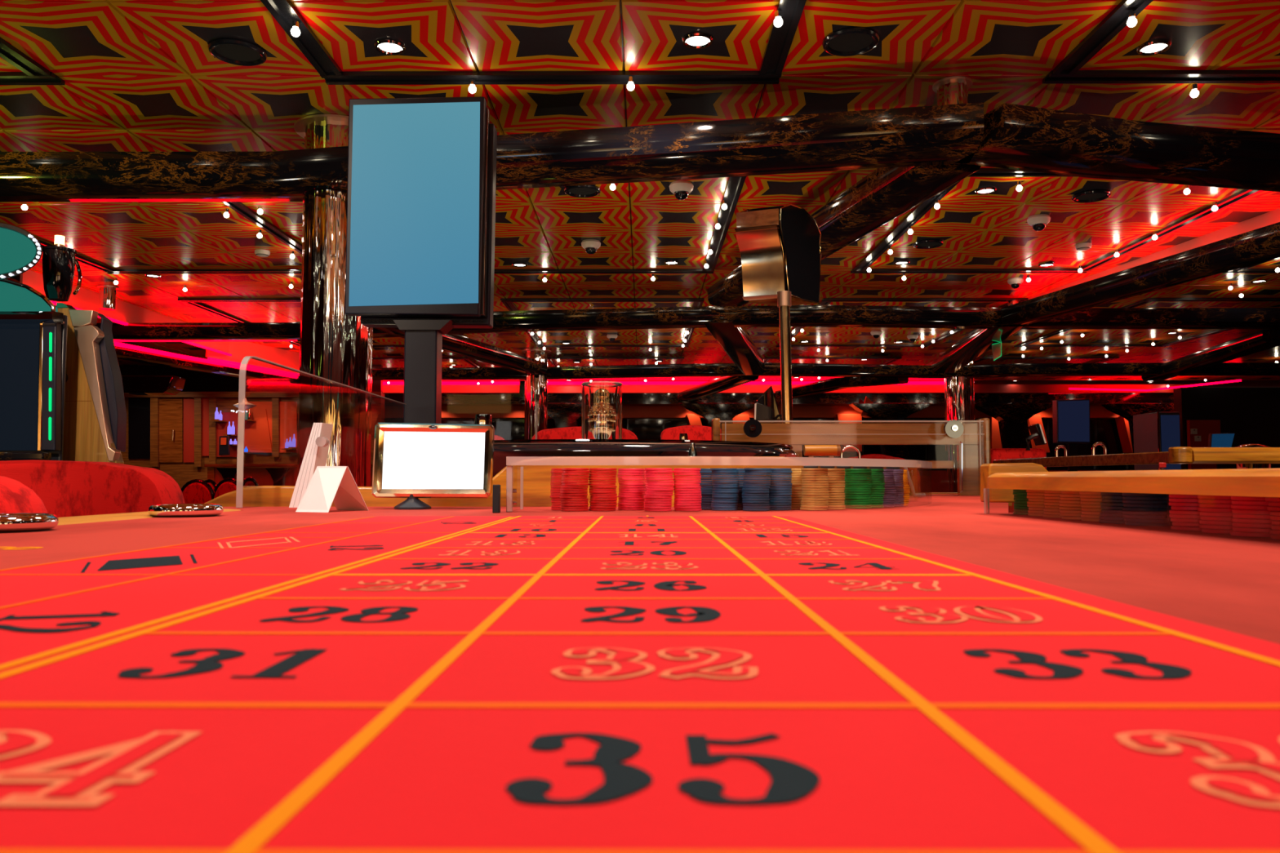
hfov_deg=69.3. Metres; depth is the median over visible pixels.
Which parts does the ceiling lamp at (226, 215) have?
glass bulb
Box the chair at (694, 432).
[660,425,711,440]
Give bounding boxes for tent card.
[295,466,368,512]
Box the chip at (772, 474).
[770,473,791,475]
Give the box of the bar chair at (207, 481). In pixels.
[204,479,217,496]
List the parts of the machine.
panel trim, panel, cornice, display trim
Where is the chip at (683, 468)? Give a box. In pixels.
[673,467,701,470]
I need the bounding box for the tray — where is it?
[506,456,932,511]
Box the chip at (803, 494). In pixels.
[801,493,828,495]
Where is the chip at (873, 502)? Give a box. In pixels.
[871,501,883,503]
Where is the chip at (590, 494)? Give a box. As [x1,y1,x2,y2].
[589,493,617,495]
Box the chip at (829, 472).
[827,471,845,473]
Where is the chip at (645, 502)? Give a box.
[644,501,671,503]
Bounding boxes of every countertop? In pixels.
[204,464,373,467]
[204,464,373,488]
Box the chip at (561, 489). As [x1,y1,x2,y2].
[560,488,587,490]
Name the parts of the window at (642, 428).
frame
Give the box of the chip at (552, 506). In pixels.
[551,505,561,507]
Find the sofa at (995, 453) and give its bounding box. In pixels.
[990,448,1046,512]
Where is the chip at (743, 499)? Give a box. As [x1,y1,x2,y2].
[742,497,769,500]
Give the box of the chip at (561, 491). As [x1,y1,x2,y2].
[560,490,587,493]
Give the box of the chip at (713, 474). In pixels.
[711,473,737,475]
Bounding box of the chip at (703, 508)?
[700,506,711,509]
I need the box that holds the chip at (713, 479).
[711,478,737,480]
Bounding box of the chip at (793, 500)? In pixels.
[791,499,801,502]
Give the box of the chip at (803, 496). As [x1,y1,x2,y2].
[801,495,828,497]
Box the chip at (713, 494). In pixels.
[711,493,738,495]
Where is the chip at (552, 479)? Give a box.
[551,478,561,480]
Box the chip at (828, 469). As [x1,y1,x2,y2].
[827,468,844,471]
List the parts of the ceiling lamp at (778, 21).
glass bulb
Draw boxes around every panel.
[19,269,229,353]
[183,399,194,462]
[201,397,208,456]
[205,341,299,373]
[254,408,271,453]
[382,384,944,393]
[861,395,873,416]
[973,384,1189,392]
[1024,208,1279,301]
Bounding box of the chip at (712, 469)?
[710,468,737,471]
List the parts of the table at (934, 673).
arm rail, carry handle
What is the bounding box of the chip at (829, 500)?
[827,499,844,502]
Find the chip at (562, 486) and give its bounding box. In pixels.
[560,485,588,488]
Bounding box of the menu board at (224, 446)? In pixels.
[218,435,230,455]
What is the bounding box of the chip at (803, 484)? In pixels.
[801,483,828,485]
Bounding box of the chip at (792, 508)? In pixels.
[791,506,800,509]
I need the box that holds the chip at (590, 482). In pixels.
[589,480,616,483]
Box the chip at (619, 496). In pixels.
[617,495,644,497]
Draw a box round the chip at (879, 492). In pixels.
[871,491,884,493]
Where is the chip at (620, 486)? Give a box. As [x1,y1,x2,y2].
[618,485,644,488]
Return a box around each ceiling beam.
[0,146,504,201]
[94,305,1279,342]
[114,345,280,382]
[266,362,1279,380]
[373,327,546,374]
[496,102,983,189]
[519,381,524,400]
[676,375,759,400]
[703,320,764,374]
[707,163,981,306]
[775,377,908,399]
[931,324,1028,373]
[956,102,1279,191]
[1000,222,1279,324]
[1141,328,1279,381]
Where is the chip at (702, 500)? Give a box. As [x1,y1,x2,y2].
[700,499,711,502]
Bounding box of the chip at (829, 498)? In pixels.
[828,497,844,499]
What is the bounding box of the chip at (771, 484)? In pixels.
[770,483,791,485]
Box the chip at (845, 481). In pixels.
[844,480,871,482]
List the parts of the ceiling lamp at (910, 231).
glass bulb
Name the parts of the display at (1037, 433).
arm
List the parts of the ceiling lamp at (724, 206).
glass bulb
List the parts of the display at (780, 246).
panel, edge trim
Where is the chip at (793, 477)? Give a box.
[791,475,801,478]
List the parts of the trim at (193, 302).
rail, rail, rail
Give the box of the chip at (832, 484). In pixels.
[828,483,844,485]
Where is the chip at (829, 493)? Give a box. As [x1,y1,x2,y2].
[828,492,844,494]
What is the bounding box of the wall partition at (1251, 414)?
[1173,387,1279,469]
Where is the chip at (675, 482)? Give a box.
[674,480,701,483]
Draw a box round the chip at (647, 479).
[646,478,673,480]
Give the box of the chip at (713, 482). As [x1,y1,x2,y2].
[712,480,738,483]
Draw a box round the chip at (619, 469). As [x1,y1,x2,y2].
[617,468,644,471]
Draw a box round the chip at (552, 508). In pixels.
[551,507,560,510]
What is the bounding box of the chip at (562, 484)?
[561,483,588,485]
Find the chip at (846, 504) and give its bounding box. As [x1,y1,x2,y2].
[845,503,871,506]
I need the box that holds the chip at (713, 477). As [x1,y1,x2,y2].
[711,475,737,478]
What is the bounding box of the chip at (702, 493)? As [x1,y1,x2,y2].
[701,492,712,494]
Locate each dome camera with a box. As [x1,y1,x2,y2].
[581,239,600,254]
[606,333,617,341]
[669,180,693,199]
[870,330,881,337]
[906,333,918,342]
[1007,277,1023,288]
[1026,213,1050,231]
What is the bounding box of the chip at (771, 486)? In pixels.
[769,485,791,488]
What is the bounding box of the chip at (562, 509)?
[560,508,588,511]
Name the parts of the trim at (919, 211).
rail, rail, rail, rail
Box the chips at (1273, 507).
[1265,497,1279,539]
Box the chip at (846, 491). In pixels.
[844,489,871,492]
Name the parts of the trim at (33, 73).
rail, rail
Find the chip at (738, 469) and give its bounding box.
[737,468,748,471]
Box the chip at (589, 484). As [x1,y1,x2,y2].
[588,483,615,485]
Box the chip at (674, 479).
[673,478,700,480]
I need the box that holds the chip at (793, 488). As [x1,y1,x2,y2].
[791,487,801,489]
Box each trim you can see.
[0,37,65,84]
[38,201,302,274]
[177,298,404,346]
[260,0,806,84]
[372,357,480,367]
[493,175,746,273]
[500,297,704,346]
[547,357,684,366]
[759,357,902,376]
[775,297,1027,346]
[850,168,1262,273]
[973,356,1119,363]
[1013,297,1279,346]
[1042,0,1279,83]
[1222,257,1279,273]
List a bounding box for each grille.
[214,44,260,61]
[568,187,596,195]
[828,33,872,51]
[915,242,939,246]
[1075,192,1106,199]
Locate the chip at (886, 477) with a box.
[884,475,893,478]
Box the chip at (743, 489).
[742,488,768,490]
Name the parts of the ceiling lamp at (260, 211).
glass bulb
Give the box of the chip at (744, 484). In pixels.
[742,483,770,485]
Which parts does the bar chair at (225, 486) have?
backrest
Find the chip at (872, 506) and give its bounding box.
[871,505,884,507]
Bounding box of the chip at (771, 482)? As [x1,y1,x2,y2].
[769,480,791,483]
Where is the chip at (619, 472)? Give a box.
[617,471,644,473]
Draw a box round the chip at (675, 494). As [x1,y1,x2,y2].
[674,493,701,495]
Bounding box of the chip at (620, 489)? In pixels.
[618,488,644,490]
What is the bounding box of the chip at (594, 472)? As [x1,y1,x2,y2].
[590,471,617,473]
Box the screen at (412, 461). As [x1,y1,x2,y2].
[371,422,494,509]
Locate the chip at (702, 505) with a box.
[700,504,711,506]
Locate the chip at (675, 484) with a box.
[674,483,700,485]
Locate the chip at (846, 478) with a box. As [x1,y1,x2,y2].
[845,478,871,479]
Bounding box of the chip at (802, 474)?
[800,473,827,475]
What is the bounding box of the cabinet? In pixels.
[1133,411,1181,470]
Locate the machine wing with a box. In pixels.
[56,302,126,464]
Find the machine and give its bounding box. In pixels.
[0,222,81,460]
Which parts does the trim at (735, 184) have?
rail, rail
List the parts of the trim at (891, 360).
rail, rail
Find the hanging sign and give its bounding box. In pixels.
[991,342,1001,360]
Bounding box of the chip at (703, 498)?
[701,497,711,499]
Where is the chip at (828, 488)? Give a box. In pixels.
[828,488,844,489]
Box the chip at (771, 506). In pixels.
[769,505,791,507]
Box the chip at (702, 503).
[699,502,711,504]
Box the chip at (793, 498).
[791,497,802,499]
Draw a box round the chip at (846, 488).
[844,487,871,489]
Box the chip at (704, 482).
[701,480,712,483]
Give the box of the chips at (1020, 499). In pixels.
[832,469,1031,515]
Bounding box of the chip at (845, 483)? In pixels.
[844,483,871,484]
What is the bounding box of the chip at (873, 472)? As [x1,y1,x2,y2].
[871,471,883,473]
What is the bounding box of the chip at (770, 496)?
[768,495,791,497]
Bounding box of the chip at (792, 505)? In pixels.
[791,504,801,506]
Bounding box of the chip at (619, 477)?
[617,475,644,478]
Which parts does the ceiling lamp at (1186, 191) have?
glass bulb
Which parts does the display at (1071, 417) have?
post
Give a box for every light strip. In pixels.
[50,300,231,355]
[113,341,297,378]
[207,357,299,375]
[382,381,944,385]
[1068,379,1241,391]
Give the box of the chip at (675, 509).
[674,508,702,511]
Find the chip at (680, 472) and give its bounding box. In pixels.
[672,471,700,473]
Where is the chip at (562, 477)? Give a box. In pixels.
[561,475,589,478]
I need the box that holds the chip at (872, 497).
[869,496,883,498]
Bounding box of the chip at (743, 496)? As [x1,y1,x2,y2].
[742,495,768,497]
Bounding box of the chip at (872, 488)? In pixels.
[870,487,884,489]
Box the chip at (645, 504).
[644,503,671,506]
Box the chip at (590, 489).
[589,488,616,490]
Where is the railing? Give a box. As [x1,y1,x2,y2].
[235,355,405,507]
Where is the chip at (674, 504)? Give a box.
[673,502,701,506]
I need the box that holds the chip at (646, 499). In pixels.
[644,497,671,501]
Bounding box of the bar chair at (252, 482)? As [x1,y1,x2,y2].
[238,476,258,489]
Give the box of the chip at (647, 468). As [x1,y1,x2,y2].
[644,467,671,470]
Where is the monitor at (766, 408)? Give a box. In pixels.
[753,386,781,422]
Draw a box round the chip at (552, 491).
[550,490,559,493]
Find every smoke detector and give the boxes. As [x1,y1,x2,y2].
[254,248,270,257]
[1075,242,1091,250]
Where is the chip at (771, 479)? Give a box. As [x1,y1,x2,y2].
[770,478,791,480]
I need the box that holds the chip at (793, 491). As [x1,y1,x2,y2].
[791,489,801,492]
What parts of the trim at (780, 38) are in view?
rail, rail, rail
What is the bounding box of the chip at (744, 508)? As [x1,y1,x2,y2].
[742,507,769,511]
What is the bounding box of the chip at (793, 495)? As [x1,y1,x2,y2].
[791,494,802,497]
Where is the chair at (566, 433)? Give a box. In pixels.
[531,426,637,439]
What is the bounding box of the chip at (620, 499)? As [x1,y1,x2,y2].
[618,497,644,500]
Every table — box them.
[0,444,1279,852]
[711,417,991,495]
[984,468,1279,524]
[993,441,1279,466]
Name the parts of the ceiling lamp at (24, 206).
glass bulb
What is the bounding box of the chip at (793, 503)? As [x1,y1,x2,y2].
[791,502,801,504]
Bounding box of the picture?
[220,437,226,444]
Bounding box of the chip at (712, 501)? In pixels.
[711,500,737,502]
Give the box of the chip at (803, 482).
[801,480,828,483]
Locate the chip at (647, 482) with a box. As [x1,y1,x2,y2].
[646,480,674,483]
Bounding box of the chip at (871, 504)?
[871,503,883,505]
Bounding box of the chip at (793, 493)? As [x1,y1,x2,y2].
[791,492,802,494]
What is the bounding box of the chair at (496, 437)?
[493,435,504,439]
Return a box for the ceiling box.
[121,375,185,395]
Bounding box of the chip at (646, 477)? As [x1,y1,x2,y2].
[645,475,672,478]
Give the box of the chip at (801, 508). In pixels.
[800,507,826,510]
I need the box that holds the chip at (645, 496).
[644,495,671,498]
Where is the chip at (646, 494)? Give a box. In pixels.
[645,493,672,495]
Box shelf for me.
[902,460,953,468]
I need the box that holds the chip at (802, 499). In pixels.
[801,497,828,500]
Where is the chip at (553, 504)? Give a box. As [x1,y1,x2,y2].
[551,502,561,505]
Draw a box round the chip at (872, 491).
[871,489,884,492]
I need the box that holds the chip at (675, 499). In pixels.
[674,497,701,501]
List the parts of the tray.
corner post, corner post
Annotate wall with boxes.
[120,393,384,488]
[441,392,1173,393]
[918,470,1126,492]
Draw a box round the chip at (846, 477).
[845,475,871,478]
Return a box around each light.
[41,323,62,450]
[144,274,160,277]
[287,267,301,272]
[373,38,406,55]
[511,262,527,266]
[560,342,570,344]
[663,260,679,265]
[681,31,713,48]
[800,340,809,342]
[893,260,909,265]
[974,186,996,195]
[1038,262,1054,266]
[1136,39,1171,55]
[1166,331,1177,333]
[1250,279,1266,283]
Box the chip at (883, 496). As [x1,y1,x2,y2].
[883,496,895,497]
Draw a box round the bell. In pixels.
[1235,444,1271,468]
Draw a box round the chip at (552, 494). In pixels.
[550,493,560,495]
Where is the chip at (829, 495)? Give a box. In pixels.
[828,494,844,497]
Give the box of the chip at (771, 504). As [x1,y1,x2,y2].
[769,502,791,505]
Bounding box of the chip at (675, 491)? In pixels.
[674,490,701,493]
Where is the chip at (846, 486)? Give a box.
[845,484,871,487]
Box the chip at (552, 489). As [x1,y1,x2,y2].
[551,488,559,490]
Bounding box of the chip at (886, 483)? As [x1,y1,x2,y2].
[884,482,894,484]
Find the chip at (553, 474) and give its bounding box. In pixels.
[551,473,566,475]
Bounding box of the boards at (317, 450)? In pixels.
[288,422,333,507]
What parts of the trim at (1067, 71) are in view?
rail, rail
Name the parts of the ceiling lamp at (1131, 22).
glass bulb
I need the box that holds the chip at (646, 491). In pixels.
[645,490,673,493]
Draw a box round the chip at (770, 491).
[768,490,791,493]
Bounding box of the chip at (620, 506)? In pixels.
[617,505,644,507]
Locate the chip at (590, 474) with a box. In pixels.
[589,473,616,475]
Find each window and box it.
[128,397,150,458]
[384,418,524,439]
[547,403,582,428]
[626,417,688,439]
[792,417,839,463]
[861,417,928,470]
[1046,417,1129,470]
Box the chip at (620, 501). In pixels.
[617,500,644,502]
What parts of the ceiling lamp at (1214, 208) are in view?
glass bulb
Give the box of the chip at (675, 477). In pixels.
[674,475,701,478]
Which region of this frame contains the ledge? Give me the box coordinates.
[909,492,1012,506]
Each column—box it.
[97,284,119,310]
[293,114,373,486]
[521,348,551,439]
[932,75,972,105]
[939,351,974,492]
[1007,300,1018,306]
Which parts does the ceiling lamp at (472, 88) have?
glass bulb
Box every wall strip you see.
[124,391,382,397]
[150,397,159,466]
[194,397,201,466]
[207,467,214,488]
[208,397,216,464]
[271,397,279,457]
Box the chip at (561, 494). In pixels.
[560,493,587,495]
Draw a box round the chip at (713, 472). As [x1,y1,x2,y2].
[711,471,738,473]
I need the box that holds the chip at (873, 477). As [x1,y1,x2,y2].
[871,475,884,478]
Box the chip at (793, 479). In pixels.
[791,478,802,480]
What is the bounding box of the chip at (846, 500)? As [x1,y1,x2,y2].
[845,498,871,501]
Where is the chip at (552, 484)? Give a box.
[550,483,561,485]
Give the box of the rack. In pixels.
[802,463,902,488]
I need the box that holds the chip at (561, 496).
[560,495,586,498]
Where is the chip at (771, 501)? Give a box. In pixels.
[768,500,791,502]
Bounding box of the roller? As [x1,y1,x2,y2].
[803,444,840,465]
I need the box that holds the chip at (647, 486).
[646,485,673,488]
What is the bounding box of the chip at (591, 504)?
[590,502,617,506]
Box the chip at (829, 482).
[828,480,844,483]
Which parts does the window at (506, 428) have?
frame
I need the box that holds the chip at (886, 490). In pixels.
[884,488,896,491]
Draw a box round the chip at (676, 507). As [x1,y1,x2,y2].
[674,506,701,508]
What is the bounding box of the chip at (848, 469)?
[845,468,871,471]
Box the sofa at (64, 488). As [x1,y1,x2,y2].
[0,459,185,517]
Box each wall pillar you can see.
[678,403,755,426]
[686,413,702,426]
[730,414,750,422]
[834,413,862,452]
[848,403,932,457]
[974,403,1052,448]
[988,415,1001,448]
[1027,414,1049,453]
[1100,403,1173,453]
[1115,416,1133,453]
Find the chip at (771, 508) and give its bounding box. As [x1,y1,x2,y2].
[768,507,791,510]
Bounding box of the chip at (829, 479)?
[828,478,844,480]
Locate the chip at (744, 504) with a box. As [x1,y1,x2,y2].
[742,502,769,506]
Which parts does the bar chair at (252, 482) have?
backrest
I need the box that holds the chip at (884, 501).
[883,500,894,502]
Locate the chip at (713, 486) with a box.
[712,485,739,488]
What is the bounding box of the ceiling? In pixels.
[0,0,1279,387]
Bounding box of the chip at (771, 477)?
[769,475,791,478]
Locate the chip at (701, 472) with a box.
[695,471,711,473]
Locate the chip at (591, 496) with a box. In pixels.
[590,495,617,497]
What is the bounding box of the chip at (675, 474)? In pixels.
[673,473,700,475]
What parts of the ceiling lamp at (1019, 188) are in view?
glass bulb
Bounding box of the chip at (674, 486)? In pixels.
[673,485,701,488]
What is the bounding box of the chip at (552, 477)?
[551,475,561,478]
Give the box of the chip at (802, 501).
[800,500,827,502]
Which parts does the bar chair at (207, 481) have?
backrest, frame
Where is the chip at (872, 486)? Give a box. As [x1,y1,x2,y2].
[871,484,884,487]
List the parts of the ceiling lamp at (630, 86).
glass bulb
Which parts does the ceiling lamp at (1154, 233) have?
glass bulb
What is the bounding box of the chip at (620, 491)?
[618,490,644,493]
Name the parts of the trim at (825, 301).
rail, rail, rail, rail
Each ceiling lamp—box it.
[21,201,27,210]
[113,277,118,284]
[182,284,186,291]
[223,208,229,217]
[257,204,262,214]
[257,229,262,238]
[288,281,293,288]
[289,250,294,258]
[290,20,300,36]
[468,79,475,93]
[609,183,615,190]
[626,75,634,90]
[651,273,654,280]
[704,261,708,268]
[707,246,712,254]
[715,220,719,229]
[721,200,727,209]
[773,9,782,26]
[866,265,871,271]
[888,246,892,254]
[902,273,906,279]
[907,226,912,234]
[934,199,939,208]
[1016,181,1022,191]
[1026,275,1031,281]
[1078,265,1082,272]
[1114,248,1119,257]
[1126,9,1137,26]
[1151,231,1157,239]
[1183,184,1190,194]
[1190,83,1199,97]
[1211,201,1217,211]
[1228,283,1232,289]
[1239,291,1243,297]
[1275,265,1279,271]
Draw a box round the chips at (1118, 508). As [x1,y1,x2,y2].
[1099,492,1169,526]
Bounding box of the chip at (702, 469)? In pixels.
[695,468,711,471]
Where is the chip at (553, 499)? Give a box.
[551,497,562,500]
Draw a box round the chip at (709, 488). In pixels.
[700,487,712,489]
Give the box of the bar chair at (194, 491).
[180,479,214,503]
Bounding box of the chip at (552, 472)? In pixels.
[551,471,577,473]
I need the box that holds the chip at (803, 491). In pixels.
[801,490,828,493]
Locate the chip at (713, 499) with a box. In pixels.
[711,497,738,500]
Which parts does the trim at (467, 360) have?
rail, rail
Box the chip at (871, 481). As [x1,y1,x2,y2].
[871,480,884,482]
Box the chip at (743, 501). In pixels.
[742,500,769,503]
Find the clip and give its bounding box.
[492,484,500,513]
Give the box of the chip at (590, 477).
[589,475,616,478]
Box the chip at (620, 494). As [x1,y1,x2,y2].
[617,493,644,495]
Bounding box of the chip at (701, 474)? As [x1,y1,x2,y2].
[699,473,711,475]
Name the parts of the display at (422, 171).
post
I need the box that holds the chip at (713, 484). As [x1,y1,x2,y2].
[711,483,738,485]
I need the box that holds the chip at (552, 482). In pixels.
[550,480,560,483]
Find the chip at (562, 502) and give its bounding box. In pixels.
[560,501,588,503]
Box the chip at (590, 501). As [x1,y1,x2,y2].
[589,500,616,503]
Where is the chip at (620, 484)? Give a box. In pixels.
[618,483,645,485]
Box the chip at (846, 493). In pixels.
[844,492,871,494]
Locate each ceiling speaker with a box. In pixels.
[208,37,266,66]
[564,184,600,197]
[822,26,879,56]
[912,239,943,248]
[1071,189,1111,202]
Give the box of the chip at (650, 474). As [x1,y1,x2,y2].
[645,473,672,475]
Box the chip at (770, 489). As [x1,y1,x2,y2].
[768,488,791,490]
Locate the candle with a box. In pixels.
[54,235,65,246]
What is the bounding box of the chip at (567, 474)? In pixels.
[561,473,589,475]
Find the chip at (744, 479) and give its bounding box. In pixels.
[743,478,770,480]
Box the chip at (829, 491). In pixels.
[828,489,844,492]
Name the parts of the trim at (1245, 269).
rail, rail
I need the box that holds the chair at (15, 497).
[0,475,47,513]
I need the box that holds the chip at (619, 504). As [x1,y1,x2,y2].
[617,502,644,505]
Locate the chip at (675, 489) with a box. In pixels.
[673,488,700,490]
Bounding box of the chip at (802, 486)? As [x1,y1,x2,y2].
[801,485,828,488]
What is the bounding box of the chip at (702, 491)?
[700,489,712,492]
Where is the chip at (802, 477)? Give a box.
[801,475,828,478]
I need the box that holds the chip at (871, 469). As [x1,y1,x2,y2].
[871,469,884,471]
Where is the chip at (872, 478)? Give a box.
[871,478,884,479]
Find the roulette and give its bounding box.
[493,439,799,477]
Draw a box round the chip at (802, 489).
[801,488,828,490]
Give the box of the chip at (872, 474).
[871,473,884,475]
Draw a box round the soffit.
[384,393,1173,405]
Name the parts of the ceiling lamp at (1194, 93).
glass bulb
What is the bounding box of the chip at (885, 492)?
[880,491,896,493]
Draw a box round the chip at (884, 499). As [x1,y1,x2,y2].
[883,497,895,500]
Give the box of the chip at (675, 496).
[674,495,702,497]
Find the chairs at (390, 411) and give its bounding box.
[384,405,1119,418]
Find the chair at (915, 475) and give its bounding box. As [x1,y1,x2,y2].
[849,453,920,492]
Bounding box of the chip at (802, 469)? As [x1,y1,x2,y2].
[800,468,827,471]
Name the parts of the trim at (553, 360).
rail, rail, rail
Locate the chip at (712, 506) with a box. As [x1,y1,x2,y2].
[711,505,737,507]
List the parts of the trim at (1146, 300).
rail, rail, rail, rail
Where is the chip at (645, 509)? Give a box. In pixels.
[644,508,671,511]
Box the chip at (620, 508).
[617,507,644,510]
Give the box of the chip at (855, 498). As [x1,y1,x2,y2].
[844,496,871,499]
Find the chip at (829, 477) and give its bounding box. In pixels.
[827,475,844,478]
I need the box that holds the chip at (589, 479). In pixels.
[588,478,616,480]
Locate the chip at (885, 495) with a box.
[884,493,895,496]
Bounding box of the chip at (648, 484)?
[647,483,674,485]
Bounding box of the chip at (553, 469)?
[551,468,577,471]
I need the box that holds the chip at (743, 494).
[742,493,768,495]
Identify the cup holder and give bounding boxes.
[0,513,58,532]
[147,503,223,516]
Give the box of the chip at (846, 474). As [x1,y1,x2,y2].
[845,473,871,475]
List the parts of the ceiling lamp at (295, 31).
glass bulb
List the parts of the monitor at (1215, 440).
post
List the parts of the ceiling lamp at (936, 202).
glass bulb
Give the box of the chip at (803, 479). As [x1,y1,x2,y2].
[801,478,828,480]
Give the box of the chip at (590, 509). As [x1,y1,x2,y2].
[588,508,615,511]
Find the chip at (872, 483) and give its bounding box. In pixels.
[859,482,884,484]
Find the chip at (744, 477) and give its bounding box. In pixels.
[742,475,770,478]
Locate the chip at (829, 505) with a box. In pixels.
[827,504,845,506]
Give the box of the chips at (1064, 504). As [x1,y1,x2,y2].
[1026,489,1102,521]
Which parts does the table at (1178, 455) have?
carry handle, carry handle, rail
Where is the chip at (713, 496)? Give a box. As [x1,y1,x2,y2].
[711,495,738,497]
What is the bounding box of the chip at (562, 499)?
[560,497,588,501]
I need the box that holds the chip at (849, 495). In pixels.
[844,494,871,497]
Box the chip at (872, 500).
[870,498,883,501]
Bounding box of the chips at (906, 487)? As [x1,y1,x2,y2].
[893,469,910,506]
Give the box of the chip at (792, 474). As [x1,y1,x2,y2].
[791,473,800,475]
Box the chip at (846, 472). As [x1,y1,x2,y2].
[845,471,871,473]
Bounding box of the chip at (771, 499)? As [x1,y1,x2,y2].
[768,497,791,500]
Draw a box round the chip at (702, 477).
[701,475,711,478]
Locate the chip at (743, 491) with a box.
[742,490,768,493]
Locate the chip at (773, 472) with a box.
[768,471,792,473]
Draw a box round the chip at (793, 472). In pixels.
[791,471,801,473]
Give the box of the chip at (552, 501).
[551,500,562,502]
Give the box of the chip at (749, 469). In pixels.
[743,468,771,471]
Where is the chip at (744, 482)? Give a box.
[742,480,770,483]
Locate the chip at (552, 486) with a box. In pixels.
[551,485,560,488]
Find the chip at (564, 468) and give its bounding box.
[561,467,589,470]
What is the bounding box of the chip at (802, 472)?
[800,471,828,473]
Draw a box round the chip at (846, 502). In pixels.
[845,501,871,503]
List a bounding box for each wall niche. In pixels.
[216,412,238,457]
[243,401,297,453]
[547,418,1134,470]
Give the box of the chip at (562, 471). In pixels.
[562,471,590,472]
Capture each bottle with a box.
[214,407,218,419]
[218,410,222,420]
[226,421,231,434]
[231,421,235,434]
[243,409,247,419]
[247,408,251,419]
[284,439,288,448]
[288,437,292,447]
[292,434,295,447]
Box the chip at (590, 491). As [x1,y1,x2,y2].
[589,490,616,493]
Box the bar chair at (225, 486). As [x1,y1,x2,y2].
[212,477,239,499]
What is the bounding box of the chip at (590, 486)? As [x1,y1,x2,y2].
[589,485,616,488]
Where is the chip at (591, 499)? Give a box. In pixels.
[590,497,617,501]
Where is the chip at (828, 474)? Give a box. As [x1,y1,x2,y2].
[827,473,844,475]
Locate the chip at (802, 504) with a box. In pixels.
[800,502,828,505]
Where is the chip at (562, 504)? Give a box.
[560,503,588,506]
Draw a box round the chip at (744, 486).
[742,485,769,488]
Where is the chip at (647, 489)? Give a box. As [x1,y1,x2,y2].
[646,488,674,490]
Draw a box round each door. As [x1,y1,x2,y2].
[159,399,182,462]
[1186,419,1220,469]
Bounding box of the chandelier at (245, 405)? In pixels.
[231,379,256,413]
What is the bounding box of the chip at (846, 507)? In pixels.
[845,506,871,508]
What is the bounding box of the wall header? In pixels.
[119,364,382,393]
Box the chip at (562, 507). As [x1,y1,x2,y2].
[560,506,588,508]
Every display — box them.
[344,96,497,423]
[734,204,821,422]
[1025,423,1046,450]
[1052,399,1090,471]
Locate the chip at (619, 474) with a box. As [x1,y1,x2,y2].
[617,473,644,475]
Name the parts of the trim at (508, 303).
rail, rail, rail, rail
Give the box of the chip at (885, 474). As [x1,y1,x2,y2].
[884,473,893,475]
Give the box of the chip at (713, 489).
[712,488,738,490]
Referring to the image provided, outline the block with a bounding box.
[980,462,1048,502]
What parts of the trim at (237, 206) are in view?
rail, rail, rail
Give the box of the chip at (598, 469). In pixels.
[589,468,616,471]
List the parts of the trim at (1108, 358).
rail, rail, rail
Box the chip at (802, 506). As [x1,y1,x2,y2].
[800,505,827,507]
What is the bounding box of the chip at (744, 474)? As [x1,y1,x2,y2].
[743,473,771,475]
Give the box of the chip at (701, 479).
[700,478,711,480]
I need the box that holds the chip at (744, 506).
[742,505,769,508]
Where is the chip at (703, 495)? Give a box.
[701,494,711,497]
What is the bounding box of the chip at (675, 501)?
[674,500,701,503]
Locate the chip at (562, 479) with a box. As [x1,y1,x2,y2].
[560,478,588,480]
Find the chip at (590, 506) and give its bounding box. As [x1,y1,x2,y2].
[589,505,616,508]
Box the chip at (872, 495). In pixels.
[870,493,884,496]
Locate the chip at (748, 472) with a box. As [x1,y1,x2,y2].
[744,471,772,473]
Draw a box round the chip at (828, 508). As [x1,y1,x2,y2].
[826,506,845,509]
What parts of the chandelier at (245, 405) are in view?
lamp shade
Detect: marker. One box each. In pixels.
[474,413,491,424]
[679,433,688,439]
[688,442,697,456]
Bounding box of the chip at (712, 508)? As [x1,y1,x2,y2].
[711,507,737,510]
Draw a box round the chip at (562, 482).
[560,480,588,483]
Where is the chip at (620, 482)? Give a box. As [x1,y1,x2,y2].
[617,480,644,483]
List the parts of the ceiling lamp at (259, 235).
glass bulb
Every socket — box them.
[292,20,298,28]
[469,79,475,85]
[627,75,633,83]
[774,9,781,18]
[1128,9,1135,18]
[1191,83,1197,90]
[1212,201,1217,206]
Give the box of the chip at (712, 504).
[711,502,737,505]
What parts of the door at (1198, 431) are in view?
sign plate, sign plate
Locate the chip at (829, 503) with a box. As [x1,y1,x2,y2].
[827,502,844,504]
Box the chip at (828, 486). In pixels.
[828,485,844,487]
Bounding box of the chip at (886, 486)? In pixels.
[884,484,895,487]
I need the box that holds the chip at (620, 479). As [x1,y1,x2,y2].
[617,478,644,480]
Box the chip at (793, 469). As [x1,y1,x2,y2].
[791,468,800,471]
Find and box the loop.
[1158,462,1166,470]
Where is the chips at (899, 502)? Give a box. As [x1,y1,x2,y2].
[886,469,904,506]
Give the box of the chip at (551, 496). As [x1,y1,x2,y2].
[550,495,559,497]
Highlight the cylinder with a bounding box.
[581,381,622,439]
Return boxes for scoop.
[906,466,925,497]
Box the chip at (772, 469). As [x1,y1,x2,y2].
[764,468,791,471]
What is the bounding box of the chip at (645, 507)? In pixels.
[644,506,671,508]

